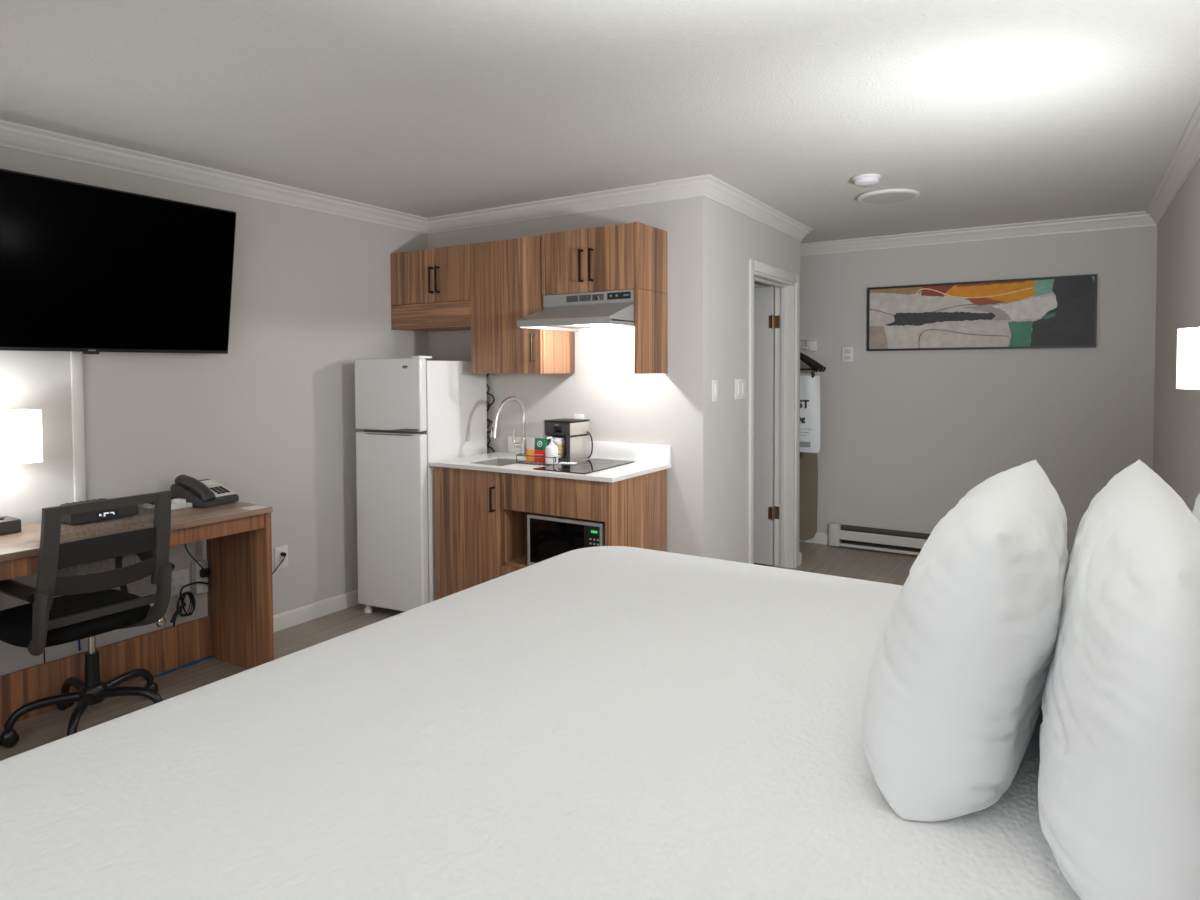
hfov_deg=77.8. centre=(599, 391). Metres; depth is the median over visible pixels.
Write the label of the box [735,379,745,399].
light switch
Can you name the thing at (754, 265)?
trim
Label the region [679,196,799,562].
wall partition
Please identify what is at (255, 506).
card
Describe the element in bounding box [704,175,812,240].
trim
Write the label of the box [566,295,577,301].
vent grille
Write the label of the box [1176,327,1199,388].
wall lamp
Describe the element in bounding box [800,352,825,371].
hanger
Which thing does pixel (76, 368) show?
cover
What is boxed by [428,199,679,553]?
wall
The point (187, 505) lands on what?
tray
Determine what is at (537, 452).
packet
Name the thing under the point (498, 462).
sink
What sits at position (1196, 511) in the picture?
pillow
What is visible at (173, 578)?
socket
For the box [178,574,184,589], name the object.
socket
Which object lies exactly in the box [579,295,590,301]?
vent grille
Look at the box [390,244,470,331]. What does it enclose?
upper cabinet
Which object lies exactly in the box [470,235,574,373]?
upper cabinet
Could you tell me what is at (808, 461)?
ironing board
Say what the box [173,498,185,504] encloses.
packet
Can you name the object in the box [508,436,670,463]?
backsplash
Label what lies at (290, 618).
baseboard
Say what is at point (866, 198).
diffuser
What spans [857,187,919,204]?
recessed light
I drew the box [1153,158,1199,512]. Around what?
wall
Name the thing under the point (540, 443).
packet
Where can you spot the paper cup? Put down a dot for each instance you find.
(560, 442)
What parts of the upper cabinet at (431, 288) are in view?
door, handle, panel, handle, door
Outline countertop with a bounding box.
[429,436,670,482]
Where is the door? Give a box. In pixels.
[754,287,779,564]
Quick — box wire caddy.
[516,453,567,465]
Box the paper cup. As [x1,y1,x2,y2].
[552,437,565,457]
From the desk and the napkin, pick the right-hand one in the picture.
the napkin
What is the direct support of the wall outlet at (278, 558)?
attached to the wall at (270, 419)
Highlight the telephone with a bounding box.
[170,475,238,507]
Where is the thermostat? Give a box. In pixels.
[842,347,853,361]
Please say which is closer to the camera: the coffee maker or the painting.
the coffee maker
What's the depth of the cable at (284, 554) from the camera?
4.09 m
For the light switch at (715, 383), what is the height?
0.120 m
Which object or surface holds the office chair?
on the floor
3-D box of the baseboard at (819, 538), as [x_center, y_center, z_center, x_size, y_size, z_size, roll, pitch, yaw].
[2.367,1.203,5.712,3.001,0.090,0.013,1,2,32]
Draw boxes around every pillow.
[862,460,1068,821]
[1038,459,1199,899]
[1192,493,1199,522]
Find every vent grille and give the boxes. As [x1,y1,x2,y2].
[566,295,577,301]
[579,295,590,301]
[592,294,603,300]
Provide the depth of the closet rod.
6.03 m
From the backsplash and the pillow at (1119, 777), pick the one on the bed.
the pillow at (1119, 777)
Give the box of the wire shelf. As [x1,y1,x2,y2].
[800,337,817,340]
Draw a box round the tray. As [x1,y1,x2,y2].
[143,500,191,510]
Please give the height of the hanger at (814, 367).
0.236 m
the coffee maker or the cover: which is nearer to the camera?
the cover
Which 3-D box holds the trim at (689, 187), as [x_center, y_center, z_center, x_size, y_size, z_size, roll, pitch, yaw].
[-0.299,-1.097,4.441,2.092,0.090,0.067,1,2,32]
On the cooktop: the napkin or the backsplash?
the napkin
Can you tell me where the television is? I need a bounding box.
[0,168,235,353]
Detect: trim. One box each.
[0,120,427,233]
[427,174,709,233]
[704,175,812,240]
[748,259,799,567]
[800,211,1156,255]
[1146,101,1199,224]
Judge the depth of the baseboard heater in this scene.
5.79 m
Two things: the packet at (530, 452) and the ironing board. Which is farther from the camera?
the ironing board
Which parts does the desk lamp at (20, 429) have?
lamp shade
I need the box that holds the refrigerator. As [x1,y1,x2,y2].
[355,356,494,612]
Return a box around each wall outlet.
[170,568,188,596]
[275,545,287,569]
[573,414,583,418]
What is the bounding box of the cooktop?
[533,458,634,473]
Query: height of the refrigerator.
1.513 m
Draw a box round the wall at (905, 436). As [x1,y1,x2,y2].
[800,226,1156,555]
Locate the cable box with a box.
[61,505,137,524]
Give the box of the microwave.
[527,513,604,564]
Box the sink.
[471,458,523,465]
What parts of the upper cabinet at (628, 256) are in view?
door, handle, handle, door, panel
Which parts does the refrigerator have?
handle, freezer door, fridge door, handle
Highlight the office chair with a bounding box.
[0,491,174,747]
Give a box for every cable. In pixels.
[170,581,208,625]
[272,552,286,573]
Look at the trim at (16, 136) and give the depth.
3.63 m
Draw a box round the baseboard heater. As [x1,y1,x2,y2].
[829,522,930,555]
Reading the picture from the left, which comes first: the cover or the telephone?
the cover
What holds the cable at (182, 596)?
hanging from the desk
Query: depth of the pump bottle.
4.05 m
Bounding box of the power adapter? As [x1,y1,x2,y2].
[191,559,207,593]
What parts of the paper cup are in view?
lid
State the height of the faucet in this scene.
0.362 m
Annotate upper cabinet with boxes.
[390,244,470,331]
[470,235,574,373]
[541,222,667,373]
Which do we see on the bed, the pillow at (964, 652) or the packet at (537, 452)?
the pillow at (964, 652)
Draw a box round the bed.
[0,546,1080,899]
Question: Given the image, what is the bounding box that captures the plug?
[185,544,209,577]
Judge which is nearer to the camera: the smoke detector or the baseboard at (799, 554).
the smoke detector
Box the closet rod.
[800,337,817,350]
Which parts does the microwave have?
door glass, casing, control panel, panel frame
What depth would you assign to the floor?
3.94 m
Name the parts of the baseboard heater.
rail, rail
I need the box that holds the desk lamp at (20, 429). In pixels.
[0,409,42,534]
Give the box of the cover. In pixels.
[70,352,87,574]
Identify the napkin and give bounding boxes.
[558,462,576,463]
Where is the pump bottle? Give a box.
[545,437,557,463]
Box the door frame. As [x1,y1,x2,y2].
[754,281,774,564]
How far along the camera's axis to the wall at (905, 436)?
5.46 m
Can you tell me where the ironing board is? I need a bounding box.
[799,452,817,541]
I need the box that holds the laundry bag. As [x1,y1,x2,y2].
[800,369,819,452]
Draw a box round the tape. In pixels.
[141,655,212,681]
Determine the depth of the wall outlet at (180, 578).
3.65 m
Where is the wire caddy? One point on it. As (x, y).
(524, 462)
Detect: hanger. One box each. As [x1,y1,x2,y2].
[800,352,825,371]
[800,354,823,371]
[800,355,819,371]
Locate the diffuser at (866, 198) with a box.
[861,193,915,203]
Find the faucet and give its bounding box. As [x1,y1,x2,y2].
[490,396,526,456]
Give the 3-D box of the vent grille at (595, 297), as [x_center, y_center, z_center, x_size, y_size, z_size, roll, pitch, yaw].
[-0.011,-0.499,3.924,0.070,0.033,0.002,1,2,32]
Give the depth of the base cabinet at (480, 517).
4.00 m
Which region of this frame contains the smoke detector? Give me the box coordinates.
[853,173,880,186]
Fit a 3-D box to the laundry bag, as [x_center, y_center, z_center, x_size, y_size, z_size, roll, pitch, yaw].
[1.471,0.138,5.638,0.398,0.632,0.050,1,2,32]
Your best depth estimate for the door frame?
5.40 m
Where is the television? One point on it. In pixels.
(85, 268)
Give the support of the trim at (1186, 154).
attached to the wall at (1176, 438)
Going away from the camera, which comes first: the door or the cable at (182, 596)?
the cable at (182, 596)
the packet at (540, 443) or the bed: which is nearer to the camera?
the bed
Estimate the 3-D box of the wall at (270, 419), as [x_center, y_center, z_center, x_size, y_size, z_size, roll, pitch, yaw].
[-1.925,0.102,3.966,0.120,2.441,7.723,1,2,32]
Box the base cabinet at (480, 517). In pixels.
[434,466,666,599]
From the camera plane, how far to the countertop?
4.11 m
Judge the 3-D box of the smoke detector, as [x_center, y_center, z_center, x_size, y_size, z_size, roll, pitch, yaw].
[1.402,-1.110,3.914,0.140,0.045,0.140,1,2,32]
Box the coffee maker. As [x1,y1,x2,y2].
[543,418,592,461]
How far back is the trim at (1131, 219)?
5.34 m
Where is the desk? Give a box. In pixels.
[0,501,273,726]
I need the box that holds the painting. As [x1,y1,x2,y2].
[867,274,1097,350]
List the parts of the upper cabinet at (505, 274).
door, handle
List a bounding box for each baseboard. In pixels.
[273,589,358,632]
[798,552,801,565]
[799,532,916,555]
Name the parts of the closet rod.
rod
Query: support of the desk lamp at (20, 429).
on the desk
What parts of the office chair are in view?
armrest, leg, frame, leg, seat, leg, rail, rail, lumbar panel, leg, leg, armrest, lever knob, frame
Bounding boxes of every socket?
[171,577,174,590]
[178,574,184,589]
[279,551,284,563]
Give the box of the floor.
[0,541,917,760]
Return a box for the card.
[240,505,266,509]
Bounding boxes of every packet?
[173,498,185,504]
[526,449,534,461]
[534,438,546,450]
[534,450,544,462]
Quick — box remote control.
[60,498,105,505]
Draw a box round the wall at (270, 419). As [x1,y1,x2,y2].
[0,146,428,675]
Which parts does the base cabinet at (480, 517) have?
door, handle, panel, rail, panel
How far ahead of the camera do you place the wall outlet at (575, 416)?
4.41 m
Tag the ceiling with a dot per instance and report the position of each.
(997, 112)
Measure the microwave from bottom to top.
0.270 m
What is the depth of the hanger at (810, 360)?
5.64 m
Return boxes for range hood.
[517,289,633,331]
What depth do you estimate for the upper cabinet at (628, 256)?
3.93 m
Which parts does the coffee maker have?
panel, display panel, lid, panel, cord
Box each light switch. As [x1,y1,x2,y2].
[712,380,718,401]
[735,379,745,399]
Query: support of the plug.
attached to the wall at (270, 419)
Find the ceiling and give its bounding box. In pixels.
[0,0,1199,243]

